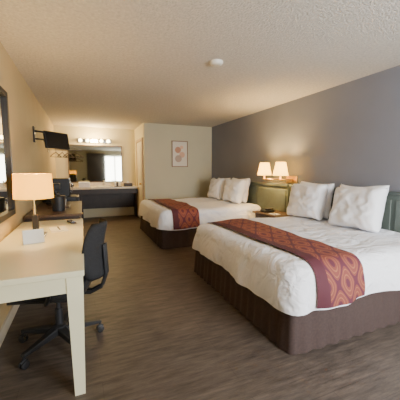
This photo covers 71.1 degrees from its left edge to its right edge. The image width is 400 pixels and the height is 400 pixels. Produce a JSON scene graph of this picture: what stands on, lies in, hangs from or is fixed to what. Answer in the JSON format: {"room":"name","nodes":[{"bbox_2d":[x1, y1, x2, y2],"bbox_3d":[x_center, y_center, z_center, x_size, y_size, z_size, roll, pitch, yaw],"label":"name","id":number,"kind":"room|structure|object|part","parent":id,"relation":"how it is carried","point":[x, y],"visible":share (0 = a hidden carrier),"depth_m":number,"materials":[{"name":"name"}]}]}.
{"room":"hotel room","nodes":[
{"label":"hotel room","id":0,"kind":"room"},
{"bbox_2d":[0,42,55,327],"bbox_3d":[-1.983,-0.235,2.955,0.120,2.440,9.400,-3,7,-23],"label":"wall","id":1,"kind":"structure","parent":0,"point":[25,111],"depth_m":3.23,"materials":[{"name":"beige paint"}]},
{"bbox_2d":[0,86,15,223],"bbox_3d":[-1.503,-0.356,2.010,0.043,1.080,1.120,-3,7,-23],"label":"wall mirror","id":2,"kind":"object","parent":1,"relation":"attached to","point":[7,204],"visible":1,"depth_m":2.41,"materials":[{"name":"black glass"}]},
{"bbox_3d":[-1.503,-0.868,1.956,0.043,0.050,1.020,-3,7,-23],"label":"frame","id":3,"kind":"part","parent":2,"relation":"part of","materials":[{"name":"black plastic"}]},
{"bbox_3d":[-1.514,-0.355,2.006,0.016,0.980,1.020,-3,7,-23],"label":"glass","id":4,"kind":"part","parent":2,"relation":"part of","materials":[{"name":"white mirror"}]},
{"bbox_3d":[-1.503,0.157,2.065,0.043,0.050,1.020,-3,7,-23],"label":"frame","id":5,"kind":"part","parent":2,"relation":"part of","materials":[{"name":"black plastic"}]},
{"bbox_2d":[0,305,19,346],"bbox_3d":[-1.921,0.925,3.105,0.014,0.100,9.380,-3,7,-23],"label":"baseboard","id":6,"kind":"structure","parent":1,"relation":"attached to","point":[6,324],"depth_m":2.28,"materials":[{"name":"beige wood"}]},
{"bbox_2d":[32,126,44,142],"bbox_3d":[-2.364,-0.966,4.238,0.224,0.220,0.471,-3,7,-23],"label":"bracket","id":7,"kind":"object","parent":1,"relation":"attached to","point":[34,136],"depth_m":4.04,"materials":[{"name":"black metal"}]},
{"bbox_2d":[43,130,69,149],"bbox_3d":[-2.261,-0.934,4.407,0.100,0.261,0.440,2,7,21],"label":"television","id":8,"kind":"object","parent":7,"relation":"attached to","point":[53,140],"visible":0.98,"depth_m":4.36,"materials":[{"name":"black plastic"}]},
{"bbox_2d":[47,146,83,157],"bbox_3d":[-2.817,-1.092,5.893,0.674,0.389,0.376,-3,7,-23],"label":"rack","id":9,"kind":"object","parent":1,"relation":"attached to","point":[48,149],"visible":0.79,"depth_m":5.90,"materials":[{"name":"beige metal"}]},
{"bbox_3d":[-2.827,-1.052,5.893,0.624,0.023,0.024,-3,7,-23],"label":"rod","id":10,"kind":"part","parent":9,"relation":"part of","materials":[{"name":"silver metal"}]},
{"bbox_2d":[53,125,135,217],"bbox_3d":[-2.828,-0.746,7.736,2.290,2.440,0.120,-3,7,-23],"label":"wall","id":11,"kind":"structure","parent":0,"point":[125,138],"depth_m":7.74,"materials":[{"name":"beige paint"}]},
{"bbox_2d":[77,138,110,142],"bbox_3d":[-2.826,-1.586,7.500,0.860,0.100,0.146,-3,7,-23],"label":"vanity light","id":12,"kind":"object","parent":11,"relation":"attached to","point":[78,139],"visible":1,"depth_m":7.49,"materials":[{"name":"white glass"}]},
{"bbox_2d":[68,144,122,182],"bbox_3d":[-2.832,-0.986,7.631,1.380,1.000,0.018,-3,7,-23],"label":"vanity mirror","id":13,"kind":"object","parent":11,"relation":"attached to","point":[99,163],"depth_m":7.62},
{"bbox_2d":[71,182,134,186],"bbox_3d":[-2.802,-0.410,7.698,2.000,0.140,0.025,-3,7,-23],"label":"backsplash","id":14,"kind":"structure","parent":11,"relation":"attached to","point":[99,183],"depth_m":7.76,"materials":[{"name":"stone"}]},
{"bbox_2d":[135,124,143,214],"bbox_3d":[-1.579,-0.728,7.567,0.120,2.440,1.160,-3,7,-23],"label":"wall","id":15,"kind":"structure","parent":0,"point":[139,130],"depth_m":7.54,"materials":[{"name":"beige paint"}]},
{"bbox_2d":[136,143,138,216],"bbox_3d":[-1.733,-0.577,7.753,0.028,2.100,0.070,-3,7,-23],"label":"door frame","id":16,"kind":"structure","parent":15,"relation":"attached to","point":[136,143],"depth_m":7.72,"materials":[{"name":"beige wood"}]},
{"bbox_2d":[137,142,141,217],"bbox_3d":[-1.581,-0.505,7.411,0.018,2.010,0.650,-3,7,-23],"label":"door","id":17,"kind":"structure","parent":15,"relation":"attached to","point":[139,143],"depth_m":7.48,"materials":[{"name":"beige wood"}]},
{"bbox_2d":[137,146,141,182],"bbox_3d":[-1.593,-0.927,7.361,0.008,0.920,0.450,-3,7,-23],"label":"panel","id":18,"kind":"object","parent":17,"relation":"attached to","point":[138,148],"visible":1,"depth_m":7.33,"materials":[{"name":"beige wood"}]},
{"bbox_2d":[138,187,141,205],"bbox_3d":[-1.593,0.007,7.460,0.008,0.700,0.450,-3,7,-23],"label":"panel","id":19,"kind":"object","parent":17,"relation":"attached to","point":[139,188],"visible":0.51,"depth_m":7.44,"materials":[{"name":"beige wood"}]},
{"bbox_2d":[141,138,143,199],"bbox_3d":[-1.442,-0.504,7.066,0.028,2.100,0.070,-3,7,-23],"label":"door frame","id":20,"kind":"structure","parent":15,"relation":"attached to","point":[141,138],"depth_m":7.02,"materials":[{"name":"beige wood"}]},
{"bbox_2d":[143,123,211,199],"bbox_3d":[-0.492,-0.703,7.331,1.940,2.440,0.120,-3,7,-23],"label":"wall","id":21,"kind":"structure","parent":0,"point":[162,180],"depth_m":7.18,"materials":[{"name":"beige paint"}]},
{"bbox_2d":[171,141,187,166],"bbox_3d":[-0.518,-1.180,7.187,0.430,0.660,0.028,-3,7,-23],"label":"framed art","id":22,"kind":"object","parent":21,"relation":"attached to","point":[179,148],"visible":1,"depth_m":7.18,"materials":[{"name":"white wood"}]},
{"bbox_3d":[-0.707,-1.172,7.108,0.020,0.660,0.028,-3,7,-23],"label":"frame","id":23,"kind":"part","parent":22,"relation":"part of","materials":[{"name":"brown wood"}]},
{"bbox_2d":[0,0,399,129],"bbox_3d":[-0.144,-1.580,3.588,4.110,0.100,9.640,-3,7,-23],"label":"ceiling","id":24,"kind":"structure","parent":0,"point":[115,64],"depth_m":2.73,"materials":[{"name":"white paint"}]},
{"bbox_2d":[210,59,222,66],"bbox_3d":[0.173,-1.441,2.963,0.144,0.042,0.144,-3,7,-23],"label":"smoke detector","id":25,"kind":"object","parent":24,"relation":"attached to","point":[215,62],"visible":1,"depth_m":2.92,"materials":[{"name":"white plastic"}]},
{"bbox_2d":[0,215,399,399],"bbox_3d":[-0.144,0.945,3.858,4.110,0.100,9.640,-3,7,-23],"label":"floor","id":26,"kind":"structure","parent":0,"point":[168,334],"depth_m":2.02,"materials":[{"name":"brown wood"}]},
{"bbox_2d":[0,218,85,395],"bbox_3d":[-1.264,0.684,2.304,0.590,0.750,1.810,-3,7,-23],"label":"desk","id":27,"kind":"object","parent":26,"relation":"on","point":[54,266],"visible":0.88,"depth_m":1.60,"materials":[{"name":"beige laminate"}]},
{"bbox_2d":[12,174,53,236],"bbox_3d":[-1.364,0.044,2.308,0.292,0.520,0.292,-3,7,-23],"label":"table lamp","id":28,"kind":"object","parent":27,"relation":"on","point":[33,187],"visible":0.76,"depth_m":2.18,"materials":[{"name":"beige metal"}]},
{"bbox_3d":[-1.364,-0.115,2.291,0.292,0.200,0.292,-3,7,-23],"label":"lamp shade","id":29,"kind":"part","parent":28,"relation":"part of","materials":[{"name":"beige fabric"}]},
{"bbox_3d":[-1.364,0.124,2.317,0.040,0.320,0.040,-3,7,-23],"label":"stem","id":30,"kind":"part","parent":28,"relation":"part of","materials":[{"name":"silver metal"}]},
{"bbox_3d":[-1.364,0.204,2.325,0.044,0.160,0.044,-3,7,-23],"label":"stem post","id":31,"kind":"part","parent":28,"relation":"part of","materials":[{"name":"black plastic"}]},
{"bbox_2d":[22,229,44,244],"bbox_3d":[-1.270,0.274,2.133,0.140,0.100,0.070,-5,8,-37],"label":"tent card","id":32,"kind":"object","parent":27,"relation":"on","point":[36,235],"visible":1,"depth_m":2.12,"materials":[{"name":"white paper"}]},
{"bbox_2d":[49,226,68,232],"bbox_3d":[-1.307,0.266,2.585,0.140,0.020,0.200,-4,7,-34],"label":"notepad","id":33,"kind":"object","parent":27,"relation":"on","point":[61,228],"visible":1,"depth_m":2.55,"materials":[{"name":"white paper"}]},
{"bbox_3d":[-0.706,0.775,1.617,0.084,0.715,0.084,-3,7,-23],"label":"leg","id":34,"kind":"part","parent":27,"relation":"part of","materials":[{"name":"beige laminate"}]},
{"bbox_2d":[24,201,83,240],"bbox_3d":[-1.918,0.493,3.851,0.592,0.800,1.450,-3,7,-23],"label":"dresser","id":35,"kind":"object","parent":26,"relation":"on","point":[74,211],"visible":0.3,"depth_m":3.32,"materials":[{"name":"brown wood"}]},
{"bbox_2d":[46,183,62,203],"bbox_3d":[-2.181,-0.097,4.195,0.220,0.300,0.180,-3,7,-23],"label":"coffee maker","id":36,"kind":"object","parent":35,"relation":"on","point":[56,186],"visible":0.41,"depth_m":4.12,"materials":[{"name":"black plastic"}]},
{"bbox_2d":[51,193,65,210],"bbox_3d":[-1.750,0.024,3.463,0.176,0.215,0.176,-3,7,-23],"label":"ice bucket","id":37,"kind":"object","parent":35,"relation":"on","point":[58,202],"visible":0.83,"depth_m":3.40,"materials":[{"name":"black plastic"}]},
{"bbox_3d":[-1.750,-0.061,3.454,0.176,0.044,0.176,-3,7,-23],"label":"lid","id":38,"kind":"part","parent":37,"relation":"part of","materials":[{"name":"black plastic"}]},
{"bbox_2d":[6,218,108,369],"bbox_3d":[-1.027,0.617,2.080,0.684,0.930,0.609,-1,6,-7],"label":"office chair","id":39,"kind":"object","parent":26,"relation":"on","point":[94,249],"visible":0.7,"depth_m":1.99,"materials":[{"name":"black plastic"}]},
{"bbox_3d":[-1.217,0.971,2.112,0.270,0.069,0.063,0,6,3],"label":"leg","id":40,"kind":"part","parent":39,"relation":"part of","materials":[{"name":"black plastic"}]},
{"bbox_3d":[-1.113,0.989,1.950,0.063,0.069,0.270,2,7,21],"label":"leg","id":41,"kind":"part","parent":39,"relation":"part of","materials":[{"name":"black plastic"}]},
{"bbox_3d":[-0.985,0.606,1.831,0.065,0.170,0.075,-1,6,-7],"label":"arm post","id":42,"kind":"part","parent":39,"relation":"part of","materials":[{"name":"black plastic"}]},
{"bbox_3d":[-1.065,0.612,2.063,0.475,0.075,0.470,-1,6,-7],"label":"seat","id":43,"kind":"part","parent":39,"relation":"part of","materials":[{"name":"black fabric"}]},
{"bbox_3d":[-0.925,0.984,1.998,0.270,0.069,0.063,5,8,39],"label":"leg","id":44,"kind":"part","parent":39,"relation":"part of","materials":[{"name":"black plastic"}]},
{"bbox_3d":[-1.094,0.955,2.261,0.063,0.069,0.270,-2,6,-14],"label":"leg","id":45,"kind":"part","parent":39,"relation":"part of","materials":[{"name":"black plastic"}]},
{"bbox_3d":[-0.913,0.963,2.191,0.270,0.069,0.063,-4,7,-32],"label":"leg","id":46,"kind":"part","parent":39,"relation":"part of","materials":[{"name":"black plastic"}]},
{"bbox_3d":[-0.749,0.357,2.073,0.126,0.410,0.440,-1,6,-7],"label":"backrest","id":47,"kind":"part","parent":39,"relation":"part of","materials":[{"name":"black fabric"}]},
{"bbox_2d":[42,194,78,201],"bbox_3d":[-2.355,0.356,4.857,0.571,0.860,0.500,-3,7,-23],"label":"mini fridge","id":48,"kind":"object","parent":26,"relation":"on","point":[73,197],"visible":0.12,"depth_m":4.66,"materials":[{"name":"black plastic"}]},
{"bbox_2d":[52,178,72,196],"bbox_3d":[-2.405,-0.218,4.769,0.420,0.300,0.470,-3,7,-23],"label":"microwave","id":49,"kind":"object","parent":48,"relation":"on","point":[65,183],"visible":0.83,"depth_m":4.60,"materials":[{"name":"black plastic"}]},
{"bbox_2d":[71,180,138,220],"bbox_3d":[-2.696,-0.017,7.485,2.000,1.043,0.575,-3,7,-23],"label":"vanity counter","id":50,"kind":"object","parent":26,"relation":"on","point":[103,194],"visible":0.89,"depth_m":7.65,"materials":[{"name":"black wood"}]},
{"bbox_2d":[71,185,138,189],"bbox_3d":[-2.691,-0.328,7.440,2.000,0.050,0.550,-3,7,-23],"label":"countertop","id":51,"kind":"structure","parent":50,"relation":"on","point":[133,186],"depth_m":7.25,"materials":[{"name":"stone"}]},
{"bbox_2d":[78,182,89,187],"bbox_3d":[-2.977,-0.395,7.209,0.280,0.133,0.200,-3,7,-23],"label":"towels","id":52,"kind":"object","parent":51,"relation":"on","point":[81,184],"visible":1,"depth_m":7.12,"materials":[{"name":"white fabric"}]},
{"bbox_3d":[-2.530,-0.060,7.810,1.360,0.560,0.030,-3,7,-23],"label":"panel","id":53,"kind":"part","parent":50,"relation":"part of","materials":[{"name":"black wood"}]},
{"bbox_2d":[138,178,260,248],"bbox_3d":[-0.095,0.116,5.752,2.071,1.138,2.035,-3,7,-23],"label":"bed","id":54,"kind":"object","parent":26,"relation":"on","point":[169,223],"visible":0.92,"depth_m":5.05,"materials":[{"name":"fabric"}]},
{"bbox_2d":[207,178,225,199],"bbox_3d":[0.380,-0.263,6.404,0.264,0.489,0.624,13,1,-22],"label":"pillow","id":55,"kind":"object","parent":54,"relation":"on","point":[216,187],"depth_m":6.20,"materials":[{"name":"white fabric"}]},
{"bbox_2d":[222,179,245,203],"bbox_3d":[0.686,-0.183,5.683,0.263,0.492,0.629,13,1,-26],"label":"pillow","id":56,"kind":"object","parent":54,"relation":"on","point":[234,189],"depth_m":5.51,"materials":[{"name":"white fabric"}]},
{"bbox_2d":[232,178,249,202],"bbox_3d":[0.817,-0.212,5.840,0.221,0.512,0.628,8,2,-26],"label":"pillow","id":57,"kind":"object","parent":54,"relation":"on","point":[245,196],"depth_m":5.58,"materials":[{"name":"white fabric"}]},
{"bbox_2d":[252,210,293,217],"bbox_3d":[1.233,0.506,4.721,0.430,0.590,0.640,-3,7,-23],"label":"nightstand","id":58,"kind":"object","parent":26,"relation":"on","point":[258,214],"visible":0.09,"depth_m":4.61,"materials":[{"name":"brown wood"}]},
{"bbox_2d":[260,208,273,212],"bbox_3d":[1.147,0.168,4.774,0.180,0.070,0.170,-3,7,-23],"label":"telephone","id":59,"kind":"object","parent":58,"relation":"on","point":[266,210],"visible":1,"depth_m":4.70,"materials":[{"name":"black plastic"}]},
{"bbox_2d":[192,181,399,354],"bbox_3d":[1.104,0.403,3.086,1.946,1.134,2.015,-3,7,-23],"label":"bed","id":60,"kind":"object","parent":26,"relation":"on","point":[308,280],"visible":1,"depth_m":2.32,"materials":[{"name":"fabric"}]},
{"bbox_2d":[287,183,327,220],"bbox_3d":[1.458,0.012,3.847,0.267,0.480,0.628,13,-1,-23],"label":"pillow","id":61,"kind":"object","parent":60,"relation":"on","point":[307,201],"depth_m":3.69,"materials":[{"name":"white fabric"}]},
{"bbox_2d":[300,181,334,218],"bbox_3d":[1.610,-0.009,3.960,0.217,0.506,0.628,8,3,-22],"label":"pillow","id":62,"kind":"object","parent":60,"relation":"on","point":[330,187],"depth_m":3.69,"materials":[{"name":"white fabric"}]},
{"bbox_2d":[329,187,387,232],"bbox_3d":[1.755,0.087,3.151,0.260,0.484,0.625,13,-1,-23],"label":"pillow","id":63,"kind":"object","parent":60,"relation":"on","point":[356,209],"depth_m":3.01,"materials":[{"name":"white fabric"}]},
{"bbox_2d":[340,184,389,228],"bbox_3d":[1.882,0.055,3.311,0.207,0.497,0.631,8,3,-22],"label":"pillow","id":64,"kind":"object","parent":60,"relation":"on","point":[342,186],"depth_m":3.13,"materials":[{"name":"white fabric"}]},
{"bbox_2d":[212,65,399,191],"bbox_3d":[1.943,-0.337,3.905,0.120,2.440,8.120,-3,7,-23],"label":"wall","id":65,"kind":"structure","parent":0,"point":[348,133],"depth_m":4.01,"materials":[{"name":"paint"}]},
{"bbox_2d":[242,182,289,212],"bbox_3d":[0.983,0.012,5.959,0.073,0.810,2.640,-3,7,-23],"label":"headboard","id":66,"kind":"object","parent":65,"relation":"attached to","point":[276,196],"visible":0.29,"depth_m":5.16,"materials":[{"name":"green"}]},
{"bbox_3d":[0.965,-0.067,5.943,0.015,0.470,0.813,-3,7,-23],"label":"panel","id":67,"kind":"part","parent":66,"relation":"part of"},
{"bbox_3d":[0.983,-0.371,5.918,0.073,0.040,2.640,-3,7,-23],"label":"cap rail","id":68,"kind":"part","parent":66,"relation":"part of","materials":[{"name":"grey"}]},
{"bbox_3d":[1.300,0.018,5.152,0.015,0.470,0.813,-3,7,-23],"label":"panel","id":69,"kind":"part","parent":66,"relation":"part of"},
{"bbox_2d":[257,162,297,183],"bbox_3d":[1.291,-0.467,4.794,0.383,0.350,0.690,-3,7,-23],"label":"wall sconce","id":70,"kind":"object","parent":65,"relation":"attached to","point":[280,169],"visible":1,"depth_m":4.61,"materials":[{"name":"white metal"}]},
{"bbox_3d":[1.144,-0.550,4.963,0.250,0.220,0.250,-3,7,-23],"label":"lamp shade","id":71,"kind":"part","parent":70,"relation":"part of","materials":[{"name":"white fabric"}]},
{"bbox_3d":[1.315,-0.507,4.560,0.250,0.220,0.250,-3,7,-23],"label":"lamp shade","id":72,"kind":"part","parent":70,"relation":"part of","materials":[{"name":"white fabric"}]},
{"bbox_3d":[1.537,-0.340,4.683,0.026,0.120,0.260,-3,7,-23],"label":"wall plate","id":73,"kind":"part","parent":70,"relation":"part of","materials":[{"name":"gold metal"}]},
{"bbox_2d":[289,185,399,232],"bbox_3d":[2.008,0.271,3.534,0.073,0.810,2.570,-3,7,-23],"label":"headboard","id":74,"kind":"object","parent":65,"relation":"attached to","point":[390,221],"visible":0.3,"depth_m":3.14,"materials":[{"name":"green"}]},
{"bbox_3d":[2.008,-0.112,3.493,0.073,0.040,2.570,-3,7,-23],"label":"cap rail","id":75,"kind":"part","parent":74,"relation":"part of","materials":[{"name":"grey"}]},
{"bbox_3d":[1.990,0.192,3.518,0.015,0.470,0.790,-3,7,-23],"label":"panel","id":76,"kind":"part","parent":74,"relation":"part of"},
{"bbox_3d":[2.316,0.275,2.748,0.015,0.470,0.790,-3,7,-23],"label":"panel","id":77,"kind":"part","parent":74,"relation":"part of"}
]}

